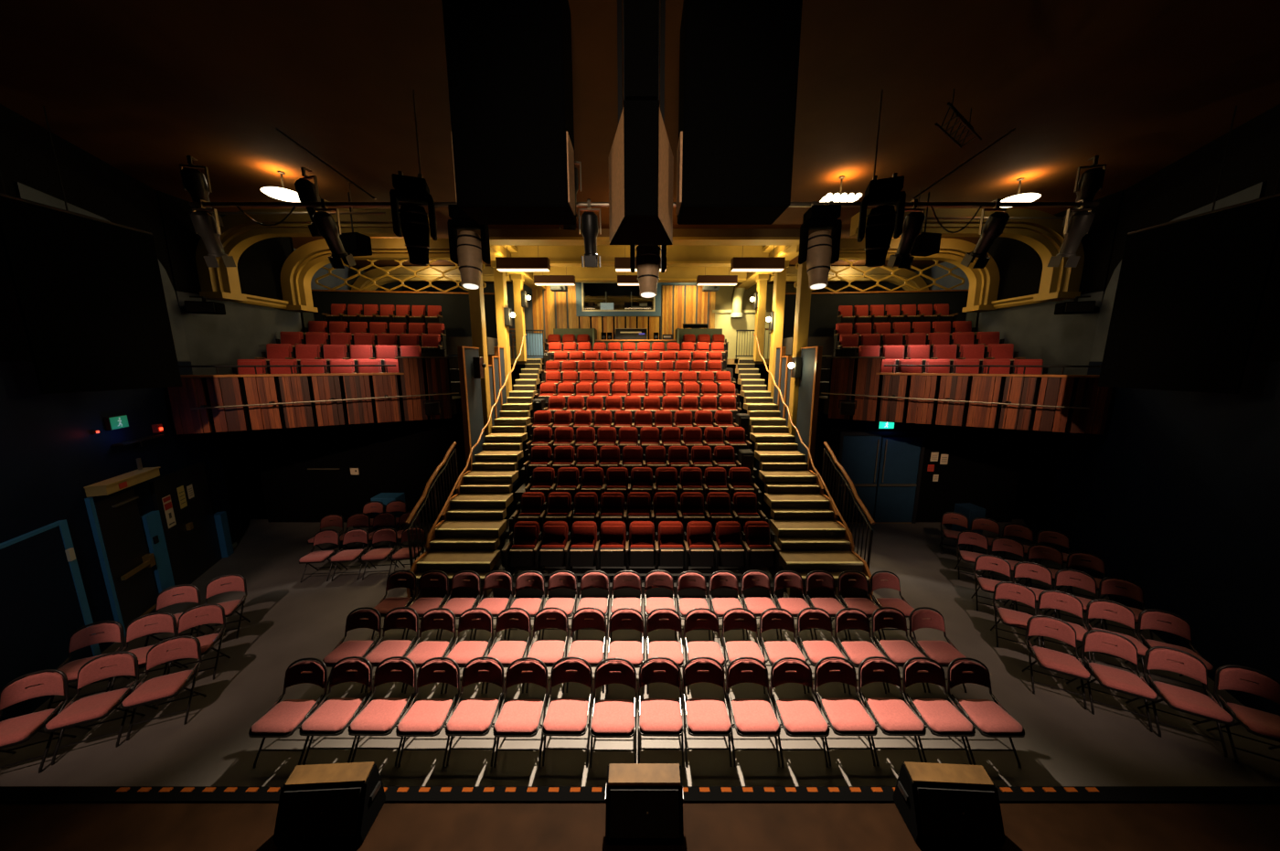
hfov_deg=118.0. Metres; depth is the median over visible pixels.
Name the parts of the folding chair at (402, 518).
seat, backrest, frame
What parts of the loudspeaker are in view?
panel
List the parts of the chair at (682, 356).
backrest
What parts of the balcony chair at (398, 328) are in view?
backrest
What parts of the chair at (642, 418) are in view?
backrest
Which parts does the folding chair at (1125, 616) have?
leg, frame, backrest, seat, leg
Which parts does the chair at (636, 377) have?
backrest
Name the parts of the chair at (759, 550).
armrest, backrest, armrest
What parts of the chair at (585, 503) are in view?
armrest, backrest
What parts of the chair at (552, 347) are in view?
backrest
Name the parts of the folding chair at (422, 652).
leg, seat, seat frame, backrest, frame, leg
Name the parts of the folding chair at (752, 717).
leg, backrest, frame, seat frame, seat, leg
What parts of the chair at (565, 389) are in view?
backrest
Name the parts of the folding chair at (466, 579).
seat, backrest, frame, leg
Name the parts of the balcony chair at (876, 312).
backrest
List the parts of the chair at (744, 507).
armrest, backrest, armrest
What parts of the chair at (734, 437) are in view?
backrest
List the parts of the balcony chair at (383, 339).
backrest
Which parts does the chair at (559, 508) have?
armrest, backrest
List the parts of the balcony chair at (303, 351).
backrest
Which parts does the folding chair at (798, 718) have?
leg, frame, backrest, seat, seat frame, leg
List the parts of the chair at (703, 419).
backrest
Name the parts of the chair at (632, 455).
backrest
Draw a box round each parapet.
[167,356,453,435]
[826,356,1112,435]
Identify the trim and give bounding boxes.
[311,289,494,294]
[661,282,696,285]
[712,309,766,313]
[785,289,968,294]
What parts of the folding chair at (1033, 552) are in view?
frame, backrest, seat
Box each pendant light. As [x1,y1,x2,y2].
[495,245,550,271]
[533,266,575,285]
[614,256,666,271]
[617,275,639,285]
[696,269,737,285]
[730,245,785,271]
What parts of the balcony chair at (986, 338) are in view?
backrest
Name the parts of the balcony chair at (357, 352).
backrest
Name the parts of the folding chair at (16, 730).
leg, seat, seat frame, backrest, frame, leg, leg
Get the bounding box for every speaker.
[183,296,225,314]
[339,192,372,256]
[442,0,575,224]
[600,332,606,340]
[607,332,612,340]
[653,332,658,340]
[676,0,802,224]
[909,192,941,256]
[1054,296,1096,314]
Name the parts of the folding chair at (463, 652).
leg, seat, seat frame, backrest, frame, leg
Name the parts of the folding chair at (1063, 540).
frame, backrest, seat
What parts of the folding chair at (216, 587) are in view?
leg, seat, backrest, frame, seat frame, leg, leg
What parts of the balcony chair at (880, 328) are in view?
backrest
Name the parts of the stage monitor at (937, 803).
handle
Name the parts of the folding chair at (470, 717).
leg, seat, seat frame, backrest, frame, leg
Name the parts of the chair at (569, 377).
backrest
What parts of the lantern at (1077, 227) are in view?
barn door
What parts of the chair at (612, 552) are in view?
armrest, backrest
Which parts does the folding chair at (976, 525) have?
seat, frame, backrest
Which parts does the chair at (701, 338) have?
backrest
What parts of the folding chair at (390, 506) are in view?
seat, backrest, frame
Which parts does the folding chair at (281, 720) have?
leg, seat, seat frame, backrest, frame, leg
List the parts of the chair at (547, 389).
backrest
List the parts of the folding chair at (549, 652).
leg, seat, backrest, frame, seat frame, leg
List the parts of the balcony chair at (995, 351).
backrest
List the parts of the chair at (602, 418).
backrest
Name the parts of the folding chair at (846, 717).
leg, frame, backrest, seat, seat frame, leg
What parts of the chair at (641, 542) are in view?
armrest, backrest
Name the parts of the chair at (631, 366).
backrest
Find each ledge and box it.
[234,293,288,309]
[991,293,1045,309]
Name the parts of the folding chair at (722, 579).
leg, frame, backrest, seat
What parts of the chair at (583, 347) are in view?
backrest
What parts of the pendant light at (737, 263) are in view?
lamp shade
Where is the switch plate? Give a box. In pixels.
[350,468,359,474]
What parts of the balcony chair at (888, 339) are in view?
backrest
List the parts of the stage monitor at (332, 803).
handle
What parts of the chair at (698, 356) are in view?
backrest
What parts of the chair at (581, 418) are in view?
backrest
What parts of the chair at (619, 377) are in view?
backrest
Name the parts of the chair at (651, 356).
backrest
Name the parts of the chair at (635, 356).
backrest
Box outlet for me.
[730,312,743,318]
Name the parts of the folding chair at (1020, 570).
frame, backrest, seat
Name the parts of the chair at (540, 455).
backrest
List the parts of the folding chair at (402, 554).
seat frame, seat, backrest, frame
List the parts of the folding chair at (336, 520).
seat, backrest, frame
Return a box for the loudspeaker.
[608,0,673,245]
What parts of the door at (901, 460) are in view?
pull handle, pull handle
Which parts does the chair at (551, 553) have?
armrest, backrest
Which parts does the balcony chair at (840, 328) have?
backrest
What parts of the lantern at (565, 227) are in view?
barn door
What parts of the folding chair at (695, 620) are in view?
leg, frame, backrest, seat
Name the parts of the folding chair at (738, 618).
leg, backrest, frame, seat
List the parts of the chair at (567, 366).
backrest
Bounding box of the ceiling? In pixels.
[0,0,1279,283]
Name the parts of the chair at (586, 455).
backrest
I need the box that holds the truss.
[934,88,981,148]
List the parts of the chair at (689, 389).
backrest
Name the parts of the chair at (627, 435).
backrest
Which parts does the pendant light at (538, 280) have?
lamp shade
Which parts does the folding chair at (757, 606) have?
leg, backrest, frame, seat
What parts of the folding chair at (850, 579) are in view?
leg, frame, backrest, seat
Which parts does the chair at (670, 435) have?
backrest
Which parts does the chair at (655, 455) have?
backrest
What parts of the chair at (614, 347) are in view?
backrest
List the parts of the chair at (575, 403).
backrest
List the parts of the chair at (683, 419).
backrest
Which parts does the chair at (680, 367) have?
backrest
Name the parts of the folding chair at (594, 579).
seat, backrest, frame, leg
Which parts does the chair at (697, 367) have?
backrest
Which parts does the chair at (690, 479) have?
backrest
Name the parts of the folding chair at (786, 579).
leg, backrest, frame, seat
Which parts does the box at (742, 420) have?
panel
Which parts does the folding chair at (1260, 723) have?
leg, leg, frame, backrest, seat frame, seat, leg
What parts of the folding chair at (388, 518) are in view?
seat, backrest, frame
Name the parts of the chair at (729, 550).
armrest, backrest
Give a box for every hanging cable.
[236,205,295,226]
[930,205,981,233]
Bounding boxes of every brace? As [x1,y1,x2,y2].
[275,128,376,200]
[911,128,1015,200]
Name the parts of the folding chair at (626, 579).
seat, backrest, frame, leg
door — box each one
[0,519,101,722]
[84,461,234,637]
[832,431,927,523]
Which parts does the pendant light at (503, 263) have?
lamp shade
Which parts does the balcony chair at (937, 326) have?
backrest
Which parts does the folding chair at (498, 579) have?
seat, backrest, frame, leg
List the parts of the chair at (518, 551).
armrest, backrest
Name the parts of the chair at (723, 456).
backrest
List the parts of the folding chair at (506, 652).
leg, seat, backrest, frame, seat frame, leg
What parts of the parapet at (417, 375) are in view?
wood panel, wood panel, wood panel, wood panel, wood panel, wood panel, wood panel, wood panel, wood panel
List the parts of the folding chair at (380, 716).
leg, seat, seat frame, backrest, frame, leg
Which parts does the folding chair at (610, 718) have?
leg, seat, seat frame, backrest, frame, leg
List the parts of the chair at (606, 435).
backrest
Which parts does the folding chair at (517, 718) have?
leg, seat, seat frame, backrest, frame, leg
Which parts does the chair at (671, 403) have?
backrest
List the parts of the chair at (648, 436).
backrest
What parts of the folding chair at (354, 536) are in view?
leg, seat, seat frame, backrest, frame, leg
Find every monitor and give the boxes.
[273,761,385,847]
[599,302,614,309]
[605,763,683,844]
[682,323,708,328]
[892,761,1005,847]
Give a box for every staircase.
[412,358,543,597]
[734,358,869,597]
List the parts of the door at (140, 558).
kick plate, handle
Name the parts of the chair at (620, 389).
backrest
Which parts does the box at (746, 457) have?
panel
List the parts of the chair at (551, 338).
backrest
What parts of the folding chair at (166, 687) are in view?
leg, leg, seat, seat frame, backrest, frame, leg, leg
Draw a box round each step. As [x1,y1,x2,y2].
[446,336,498,355]
[448,356,488,369]
[449,368,459,381]
[450,381,460,395]
[781,336,833,355]
[791,356,831,369]
[819,381,829,395]
[820,368,830,381]
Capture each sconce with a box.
[472,356,486,378]
[503,307,515,326]
[521,290,531,308]
[749,292,758,309]
[766,311,774,330]
[788,357,801,377]
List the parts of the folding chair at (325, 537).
leg, seat, seat frame, backrest, frame, leg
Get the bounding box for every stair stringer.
[406,469,470,597]
[809,469,873,598]
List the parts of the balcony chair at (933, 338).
backrest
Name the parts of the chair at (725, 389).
backrest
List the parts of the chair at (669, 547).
armrest, backrest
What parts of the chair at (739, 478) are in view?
backrest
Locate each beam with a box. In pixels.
[458,228,821,245]
[490,245,545,289]
[511,245,768,266]
[533,266,746,282]
[734,245,798,289]
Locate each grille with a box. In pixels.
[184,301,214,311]
[275,786,362,840]
[609,789,679,838]
[916,786,1002,840]
[1065,301,1095,311]
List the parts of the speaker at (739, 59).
plate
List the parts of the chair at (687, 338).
backrest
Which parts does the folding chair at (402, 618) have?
leg, seat, seat frame, backrest, frame, leg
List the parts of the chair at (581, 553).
armrest, backrest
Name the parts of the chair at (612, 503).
armrest, backrest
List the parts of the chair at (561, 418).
backrest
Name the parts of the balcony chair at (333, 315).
backrest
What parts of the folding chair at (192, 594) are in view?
leg, leg, seat frame, seat, backrest, frame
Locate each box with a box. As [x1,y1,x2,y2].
[84,458,160,497]
[532,398,545,422]
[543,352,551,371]
[736,413,749,442]
[737,449,754,486]
[833,349,856,356]
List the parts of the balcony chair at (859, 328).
backrest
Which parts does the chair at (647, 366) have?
backrest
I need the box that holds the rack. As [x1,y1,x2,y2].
[662,334,673,340]
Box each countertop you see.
[595,340,676,341]
[595,340,676,351]
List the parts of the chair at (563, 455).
backrest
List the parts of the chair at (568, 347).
backrest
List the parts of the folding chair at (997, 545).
frame, backrest, seat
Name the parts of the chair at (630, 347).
backrest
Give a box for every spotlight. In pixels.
[447,201,490,289]
[629,245,666,298]
[798,201,842,289]
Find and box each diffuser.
[260,186,300,202]
[497,268,549,271]
[534,283,574,285]
[615,268,661,271]
[618,283,639,285]
[697,283,736,285]
[731,268,783,271]
[999,192,1040,207]
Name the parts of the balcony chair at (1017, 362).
backrest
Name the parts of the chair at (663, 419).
backrest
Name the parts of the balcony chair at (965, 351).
backrest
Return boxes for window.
[575,282,661,316]
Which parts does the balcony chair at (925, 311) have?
backrest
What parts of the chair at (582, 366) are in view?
backrest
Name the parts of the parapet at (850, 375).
wood panel, wood panel, wood panel, wood panel, wood panel, wood panel, wood panel, wood panel, wood panel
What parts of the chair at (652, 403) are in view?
backrest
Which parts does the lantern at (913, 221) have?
barn door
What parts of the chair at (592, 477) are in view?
backrest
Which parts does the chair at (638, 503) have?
backrest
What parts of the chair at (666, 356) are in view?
backrest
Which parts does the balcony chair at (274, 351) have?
backrest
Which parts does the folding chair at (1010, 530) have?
frame, backrest, seat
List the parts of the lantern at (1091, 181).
barn door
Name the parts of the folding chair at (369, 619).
leg, seat, seat frame, backrest, frame, leg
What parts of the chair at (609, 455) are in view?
backrest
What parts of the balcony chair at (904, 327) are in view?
backrest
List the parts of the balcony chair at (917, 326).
backrest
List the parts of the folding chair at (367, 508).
seat, backrest, frame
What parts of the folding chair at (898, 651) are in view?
leg, frame, backrest, seat frame, seat, leg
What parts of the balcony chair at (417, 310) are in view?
backrest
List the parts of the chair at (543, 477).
backrest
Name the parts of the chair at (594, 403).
backrest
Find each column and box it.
[468,272,491,442]
[490,260,511,403]
[511,274,526,362]
[753,274,768,362]
[768,260,789,403]
[788,244,811,442]
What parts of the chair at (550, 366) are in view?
backrest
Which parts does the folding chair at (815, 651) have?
leg, seat frame, backrest, frame, seat, leg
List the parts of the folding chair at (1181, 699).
leg, leg, frame, backrest, seat frame, seat, leg, leg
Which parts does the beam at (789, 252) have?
moulding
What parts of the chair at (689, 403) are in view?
backrest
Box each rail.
[178,364,395,374]
[307,468,340,469]
[405,441,458,569]
[425,333,526,547]
[492,328,516,358]
[525,330,543,358]
[735,330,754,358]
[753,333,854,547]
[763,328,787,358]
[821,441,874,569]
[884,364,1101,374]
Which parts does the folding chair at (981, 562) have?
leg, seat frame, backrest, frame, seat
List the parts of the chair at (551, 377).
backrest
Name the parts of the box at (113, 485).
lid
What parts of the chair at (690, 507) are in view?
backrest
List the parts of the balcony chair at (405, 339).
backrest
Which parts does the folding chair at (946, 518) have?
leg, backrest, frame, seat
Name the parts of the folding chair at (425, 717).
leg, seat, seat frame, backrest, frame, leg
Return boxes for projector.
[549,285,567,291]
[702,285,719,291]
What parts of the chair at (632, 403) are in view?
backrest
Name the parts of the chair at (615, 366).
backrest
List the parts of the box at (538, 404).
panel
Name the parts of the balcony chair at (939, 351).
backrest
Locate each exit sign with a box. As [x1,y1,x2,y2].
[104,415,128,430]
[876,421,894,428]
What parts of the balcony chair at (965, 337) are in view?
backrest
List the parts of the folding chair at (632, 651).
leg, seat, seat frame, backrest, frame, leg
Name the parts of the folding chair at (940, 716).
leg, frame, backrest, seat frame, seat, leg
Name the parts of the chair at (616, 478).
backrest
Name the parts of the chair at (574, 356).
backrest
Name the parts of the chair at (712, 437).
backrest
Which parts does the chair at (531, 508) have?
armrest, backrest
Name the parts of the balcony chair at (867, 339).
backrest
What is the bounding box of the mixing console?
[614,328,647,340]
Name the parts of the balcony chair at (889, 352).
backrest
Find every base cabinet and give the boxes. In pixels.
[370,492,405,529]
[951,502,985,535]
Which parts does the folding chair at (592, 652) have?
leg, seat, seat frame, backrest, frame, leg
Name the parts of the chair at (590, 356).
backrest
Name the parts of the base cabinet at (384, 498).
door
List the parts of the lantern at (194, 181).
barn door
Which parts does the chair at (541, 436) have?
backrest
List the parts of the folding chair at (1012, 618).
leg, seat frame, frame, backrest, seat, leg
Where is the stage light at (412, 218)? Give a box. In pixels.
[389,170,437,266]
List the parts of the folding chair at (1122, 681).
leg, leg, frame, backrest, seat frame, seat, leg, leg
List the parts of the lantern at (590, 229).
barn door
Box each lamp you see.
[92,429,99,434]
[260,170,300,202]
[819,175,862,202]
[999,177,1040,207]
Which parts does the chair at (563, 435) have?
backrest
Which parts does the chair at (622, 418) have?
backrest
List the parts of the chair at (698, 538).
armrest, backrest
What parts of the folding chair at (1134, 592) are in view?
leg, frame, backrest, seat, leg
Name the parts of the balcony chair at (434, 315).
backrest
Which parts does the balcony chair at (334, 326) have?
backrest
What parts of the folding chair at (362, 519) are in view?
backrest, frame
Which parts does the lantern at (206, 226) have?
barn door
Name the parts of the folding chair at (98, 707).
leg, leg, seat, seat frame, backrest, frame, leg, leg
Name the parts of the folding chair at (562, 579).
seat, backrest, frame, leg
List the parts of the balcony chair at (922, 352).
backrest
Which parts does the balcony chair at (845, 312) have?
backrest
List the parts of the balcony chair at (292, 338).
backrest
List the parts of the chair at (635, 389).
backrest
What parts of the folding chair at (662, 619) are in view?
leg, backrest, frame, seat, seat frame, leg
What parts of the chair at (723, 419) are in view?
backrest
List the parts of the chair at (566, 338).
backrest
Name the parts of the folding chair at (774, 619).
leg, backrest, frame, seat, seat frame, leg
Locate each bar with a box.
[185,182,386,213]
[189,89,1098,206]
[903,189,1064,219]
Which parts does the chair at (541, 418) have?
backrest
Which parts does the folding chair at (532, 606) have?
seat, backrest, frame, leg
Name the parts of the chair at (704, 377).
backrest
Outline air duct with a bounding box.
[730,284,745,318]
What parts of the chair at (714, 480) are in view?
backrest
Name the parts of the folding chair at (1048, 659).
leg, leg, frame, backrest, seat frame, seat, leg, leg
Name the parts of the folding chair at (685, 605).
leg, backrest, frame, seat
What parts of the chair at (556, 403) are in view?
backrest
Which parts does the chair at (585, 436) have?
backrest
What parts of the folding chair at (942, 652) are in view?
leg, frame, backrest, seat frame, seat, leg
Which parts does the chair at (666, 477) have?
backrest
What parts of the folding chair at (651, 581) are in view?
leg, backrest, frame, seat, leg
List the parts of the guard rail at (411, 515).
rail, rail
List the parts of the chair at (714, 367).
backrest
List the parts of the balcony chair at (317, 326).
backrest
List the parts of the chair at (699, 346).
backrest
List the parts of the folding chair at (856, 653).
leg, seat frame, frame, backrest, seat, leg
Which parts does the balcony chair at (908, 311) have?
backrest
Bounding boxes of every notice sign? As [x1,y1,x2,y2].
[161,494,176,528]
[176,485,187,509]
[186,484,194,499]
[927,464,934,471]
[930,452,938,461]
[932,474,938,481]
[939,454,948,464]
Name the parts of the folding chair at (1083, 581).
frame, backrest, seat, leg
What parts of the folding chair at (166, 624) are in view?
leg, seat, backrest, frame, leg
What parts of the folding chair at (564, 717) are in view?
leg, seat, seat frame, backrest, frame, leg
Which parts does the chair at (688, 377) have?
backrest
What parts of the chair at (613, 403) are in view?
backrest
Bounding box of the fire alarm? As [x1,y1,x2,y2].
[151,424,163,433]
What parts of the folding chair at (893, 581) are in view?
leg, frame, backrest, seat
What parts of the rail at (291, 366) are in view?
rail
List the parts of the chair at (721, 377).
backrest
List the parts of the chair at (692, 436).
backrest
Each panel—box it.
[457,346,484,471]
[487,355,501,419]
[488,364,494,426]
[493,346,506,410]
[532,289,544,352]
[544,285,555,339]
[555,291,566,328]
[567,283,578,328]
[579,316,590,328]
[591,316,601,340]
[603,316,613,340]
[614,316,624,333]
[626,316,636,328]
[638,316,647,330]
[649,316,659,340]
[661,285,672,340]
[673,285,684,340]
[685,285,695,323]
[696,285,707,323]
[708,291,715,328]
[773,346,786,410]
[778,355,792,419]
[785,367,791,426]
[795,346,822,471]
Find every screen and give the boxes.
[315,259,486,292]
[793,259,964,292]
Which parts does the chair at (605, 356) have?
backrest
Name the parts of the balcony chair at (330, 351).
backrest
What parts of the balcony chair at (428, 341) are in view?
backrest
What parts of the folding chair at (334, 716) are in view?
leg, seat, seat frame, backrest, frame, leg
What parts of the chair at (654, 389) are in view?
backrest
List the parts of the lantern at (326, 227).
barn door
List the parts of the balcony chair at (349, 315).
backrest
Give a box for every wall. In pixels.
[0,104,236,653]
[156,190,293,300]
[175,290,304,435]
[253,398,462,522]
[289,237,304,331]
[293,248,402,328]
[311,291,497,338]
[402,283,568,358]
[458,411,524,486]
[553,328,592,347]
[578,316,661,340]
[583,283,652,309]
[592,328,597,351]
[660,285,709,340]
[674,328,679,345]
[679,328,722,351]
[714,283,877,359]
[755,411,821,483]
[782,291,968,338]
[817,398,1026,522]
[877,261,977,328]
[975,251,988,331]
[975,290,1104,435]
[988,190,1123,300]
[1043,104,1279,715]
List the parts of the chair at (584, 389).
backrest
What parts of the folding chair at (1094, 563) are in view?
frame, backrest, seat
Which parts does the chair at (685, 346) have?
backrest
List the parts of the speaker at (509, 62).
plate, plate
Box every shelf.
[111,434,164,447]
[583,291,607,309]
[630,291,653,309]
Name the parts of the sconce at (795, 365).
globe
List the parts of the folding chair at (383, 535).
leg, seat, seat frame, backrest, frame, leg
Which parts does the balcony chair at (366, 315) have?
backrest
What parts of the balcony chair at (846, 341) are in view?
backrest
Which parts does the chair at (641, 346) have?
backrest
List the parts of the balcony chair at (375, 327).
backrest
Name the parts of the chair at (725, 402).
backrest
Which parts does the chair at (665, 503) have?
armrest, backrest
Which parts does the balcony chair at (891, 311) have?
backrest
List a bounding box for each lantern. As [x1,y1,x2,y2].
[179,155,223,226]
[190,198,236,267]
[294,167,321,236]
[312,198,356,268]
[423,395,441,415]
[559,160,581,230]
[577,198,600,267]
[838,395,856,415]
[886,198,925,268]
[960,198,1010,268]
[1047,198,1094,267]
[1061,155,1106,226]
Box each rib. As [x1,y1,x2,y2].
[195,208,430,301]
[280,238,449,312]
[351,266,511,290]
[768,266,928,290]
[839,238,999,312]
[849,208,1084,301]
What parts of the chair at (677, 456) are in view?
backrest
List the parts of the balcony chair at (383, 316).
backrest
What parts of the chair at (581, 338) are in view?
backrest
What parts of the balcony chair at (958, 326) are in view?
backrest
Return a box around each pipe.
[190,392,458,409]
[821,392,1089,409]
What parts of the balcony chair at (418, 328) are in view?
backrest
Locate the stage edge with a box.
[0,786,1279,802]
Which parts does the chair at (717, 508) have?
armrest, backrest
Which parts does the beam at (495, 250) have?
moulding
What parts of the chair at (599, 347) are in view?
backrest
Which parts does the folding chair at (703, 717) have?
leg, frame, backrest, seat, seat frame, leg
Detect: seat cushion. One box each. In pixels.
[511,544,535,548]
[519,512,541,529]
[529,462,548,467]
[531,486,551,488]
[532,442,548,444]
[533,424,547,426]
[541,544,565,563]
[546,512,568,522]
[547,408,562,410]
[553,424,568,426]
[553,462,571,464]
[554,442,571,444]
[556,486,576,493]
[566,408,582,410]
[570,544,594,547]
[573,424,589,426]
[573,512,595,515]
[576,442,593,444]
[576,462,595,464]
[581,486,601,488]
[586,408,601,410]
[594,424,610,426]
[597,442,615,444]
[599,462,618,464]
[600,512,622,515]
[600,544,624,548]
[605,408,620,410]
[607,486,627,488]
[614,424,630,426]
[618,442,636,444]
[623,462,641,464]
[624,408,639,410]
[628,512,650,515]
[629,544,653,548]
[631,486,651,488]
[635,424,651,426]
[640,442,658,444]
[644,408,659,410]
[646,462,665,464]
[655,424,671,426]
[655,512,677,515]
[657,486,677,488]
[660,544,683,548]
[662,442,680,444]
[663,408,679,410]
[670,462,688,464]
[676,424,692,426]
[682,408,698,410]
[682,486,702,488]
[682,512,703,522]
[684,442,702,444]
[689,544,713,548]
[693,462,712,464]
[696,424,713,426]
[702,408,717,410]
[706,442,724,444]
[707,486,727,488]
[709,512,731,522]
[716,424,733,426]
[716,462,735,464]
[718,544,742,560]
[722,408,736,410]
[728,442,746,444]
[732,486,752,501]
[736,512,758,515]
[748,544,772,563]
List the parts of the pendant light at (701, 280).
lamp shade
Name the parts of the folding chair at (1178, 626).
leg, frame, backrest, seat, seat frame, leg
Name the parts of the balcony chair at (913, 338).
backrest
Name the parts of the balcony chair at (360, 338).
backrest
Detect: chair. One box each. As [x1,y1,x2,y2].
[0,669,76,773]
[39,620,130,709]
[44,650,145,765]
[105,611,181,691]
[120,635,206,740]
[140,584,204,647]
[160,603,230,680]
[196,574,250,639]
[224,359,266,374]
[248,657,327,767]
[254,343,292,373]
[265,359,298,373]
[275,331,303,358]
[285,344,320,373]
[294,331,328,351]
[294,359,327,373]
[298,529,341,582]
[298,656,373,765]
[302,320,327,343]
[307,513,345,551]
[314,344,347,373]
[318,321,347,344]
[320,332,351,356]
[321,303,346,328]
[321,607,381,693]
[322,359,354,373]
[330,528,370,581]
[338,304,362,328]
[338,512,370,558]
[340,321,367,344]
[341,344,373,371]
[345,332,374,355]
[348,656,416,767]
[352,501,383,543]
[354,359,382,373]
[355,304,378,327]
[361,527,398,580]
[362,607,418,693]
[365,321,387,344]
[365,512,395,553]
[369,333,397,359]
[369,345,397,373]
[371,570,416,639]
[372,304,394,328]
[376,500,406,541]
[381,322,406,346]
[381,359,399,373]
[388,305,410,323]
[390,511,421,557]
[391,526,426,574]
[393,333,419,356]
[394,345,423,359]
[395,657,459,767]
[401,322,426,346]
[404,608,455,693]
[405,305,426,330]
[405,570,448,639]
[416,334,442,356]
[421,305,443,333]
[421,323,447,356]
[438,570,480,639]
[444,608,493,693]
[445,656,504,767]
[473,570,512,639]
[485,608,531,693]
[492,657,548,767]
[502,521,539,575]
[507,570,544,639]
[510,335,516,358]
[511,491,544,532]
[522,446,551,486]
[524,467,554,503]
[525,426,552,459]
[525,607,568,693]
[527,410,552,441]
[533,383,555,406]
[533,521,568,575]
[539,491,571,543]
[540,361,560,382]
[540,371,560,389]
[542,570,577,639]
[542,656,593,767]
[543,395,565,421]
[544,334,560,351]
[544,342,561,360]
[547,410,572,437]
[547,446,574,479]
[548,426,573,460]
[549,351,567,371]
[550,467,579,503]
[553,383,574,406]
[557,361,575,382]
[557,371,577,393]
[558,334,575,347]
[559,342,576,361]
[562,395,584,421]
[564,521,597,573]
[565,351,583,366]
[565,607,607,693]
[567,491,597,541]
[568,410,591,437]
[570,426,595,462]
[571,383,591,406]
[571,446,597,479]
[573,334,590,347]
[574,361,592,376]
[575,342,591,361]
[576,371,595,391]
[576,467,603,503]
[576,570,609,639]
[581,351,598,371]
[582,395,603,421]
[589,342,606,361]
[589,383,609,402]
[589,410,611,437]
[589,657,637,767]
[590,361,607,382]
[593,371,611,389]
[593,426,616,457]
[594,521,625,570]
[595,446,619,477]
[595,491,624,540]
[597,351,613,371]
[601,395,621,421]
[601,467,628,502]
[605,342,620,361]
[606,608,644,693]
[607,361,624,377]
[608,383,627,406]
[609,570,642,639]
[610,371,629,394]
[610,410,631,437]
[613,351,629,370]
[615,426,637,457]
[618,446,642,479]
[619,342,635,360]
[621,395,640,421]
[623,491,650,542]
[624,361,640,381]
[625,521,654,570]
[627,383,645,406]
[628,371,645,395]
[628,467,652,503]
[629,351,644,370]
[631,410,651,437]
[635,342,650,360]
[637,656,683,767]
[638,426,659,457]
[640,361,657,382]
[640,395,660,421]
[642,446,665,479]
[643,570,676,639]
[644,351,660,370]
[645,383,663,406]
[645,608,684,693]
[646,371,662,389]
[650,342,664,360]
[650,491,677,532]
[652,410,671,437]
[652,467,677,509]
[654,521,683,572]
[657,361,672,380]
[659,426,681,457]
[660,351,675,371]
[660,395,679,421]
[662,371,680,389]
[663,383,682,402]
[665,342,679,360]
[666,446,689,479]
[672,410,693,437]
[673,361,689,382]
[675,351,691,369]
[676,570,710,640]
[677,467,703,506]
[677,491,704,532]
[679,395,698,421]
[680,342,693,356]
[680,371,696,395]
[681,426,703,457]
[682,334,695,351]
[682,383,700,406]
[682,521,714,574]
[682,656,732,767]
[683,608,725,694]
[689,361,705,382]
[689,446,713,477]
[691,351,707,366]
[693,410,714,434]
[694,342,709,356]
[696,334,710,347]
[697,371,714,391]
[698,395,717,421]
[699,383,718,406]
[702,426,725,457]
[702,467,728,514]
[704,491,732,532]
[705,361,725,377]
[706,351,725,371]
[708,570,745,639]
[709,342,727,368]
[711,334,728,350]
[711,521,744,574]
[712,446,741,479]
[713,410,738,437]
[714,371,735,389]
[717,383,740,407]
[717,395,741,421]
[721,608,766,693]
[724,426,751,457]
[725,657,780,767]
[726,467,759,503]
[730,491,766,532]
[739,521,780,577]
[740,570,778,639]
[759,608,806,693]
[770,657,829,767]
[773,570,812,639]
[797,607,845,693]
[805,570,847,639]
[814,656,877,767]
[832,323,852,356]
[834,608,887,693]
[836,305,855,328]
[837,334,859,356]
[837,570,881,639]
[852,305,871,334]
[853,322,871,346]
[856,345,879,356]
[858,333,882,356]
[858,656,926,766]
[868,305,887,331]
[869,570,916,639]
[871,322,890,346]
[871,607,926,693]
[880,333,905,359]
[880,345,904,373]
[880,359,895,373]
[884,304,904,328]
[890,321,910,345]
[896,359,922,373]
[899,304,920,327]
[902,656,975,765]
[903,332,926,356]
[904,344,929,371]
[909,607,966,693]
[910,321,930,344]
[916,304,937,327]
[923,359,949,373]
[926,332,949,356]
[929,344,957,373]
[930,321,951,344]
[932,303,958,329]
[938,512,970,554]
[947,657,1024,767]
[949,331,974,357]
[949,359,979,373]
[950,320,977,344]
[954,530,992,579]
[956,344,985,373]
[970,517,1002,557]
[971,554,1015,611]
[974,331,1004,358]
[979,359,1010,373]
[984,343,1025,373]
[988,536,1028,586]
[990,581,1040,647]
[1002,522,1036,565]
[1009,561,1057,618]
[1010,359,1055,374]
[1021,615,1090,710]
[1024,544,1067,593]
[1033,589,1091,662]
[1035,529,1074,571]
[1050,568,1106,629]
[1063,551,1111,601]
[1076,629,1158,732]
[1083,598,1147,682]
[1093,576,1153,639]
[1131,608,1214,696]
[1137,646,1234,757]
[1205,664,1279,764]
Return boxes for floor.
[0,519,1279,786]
[0,802,1279,850]
[170,395,460,429]
[501,533,749,566]
[508,506,767,533]
[510,358,543,364]
[514,482,762,507]
[520,462,757,483]
[524,444,752,462]
[539,388,735,395]
[553,421,735,427]
[554,437,724,444]
[566,402,741,410]
[593,368,733,377]
[596,377,735,388]
[726,359,734,363]
[734,358,769,364]
[819,395,1109,429]
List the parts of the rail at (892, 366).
rail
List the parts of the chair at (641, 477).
backrest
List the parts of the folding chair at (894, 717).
leg, backrest, frame, seat frame, seat, leg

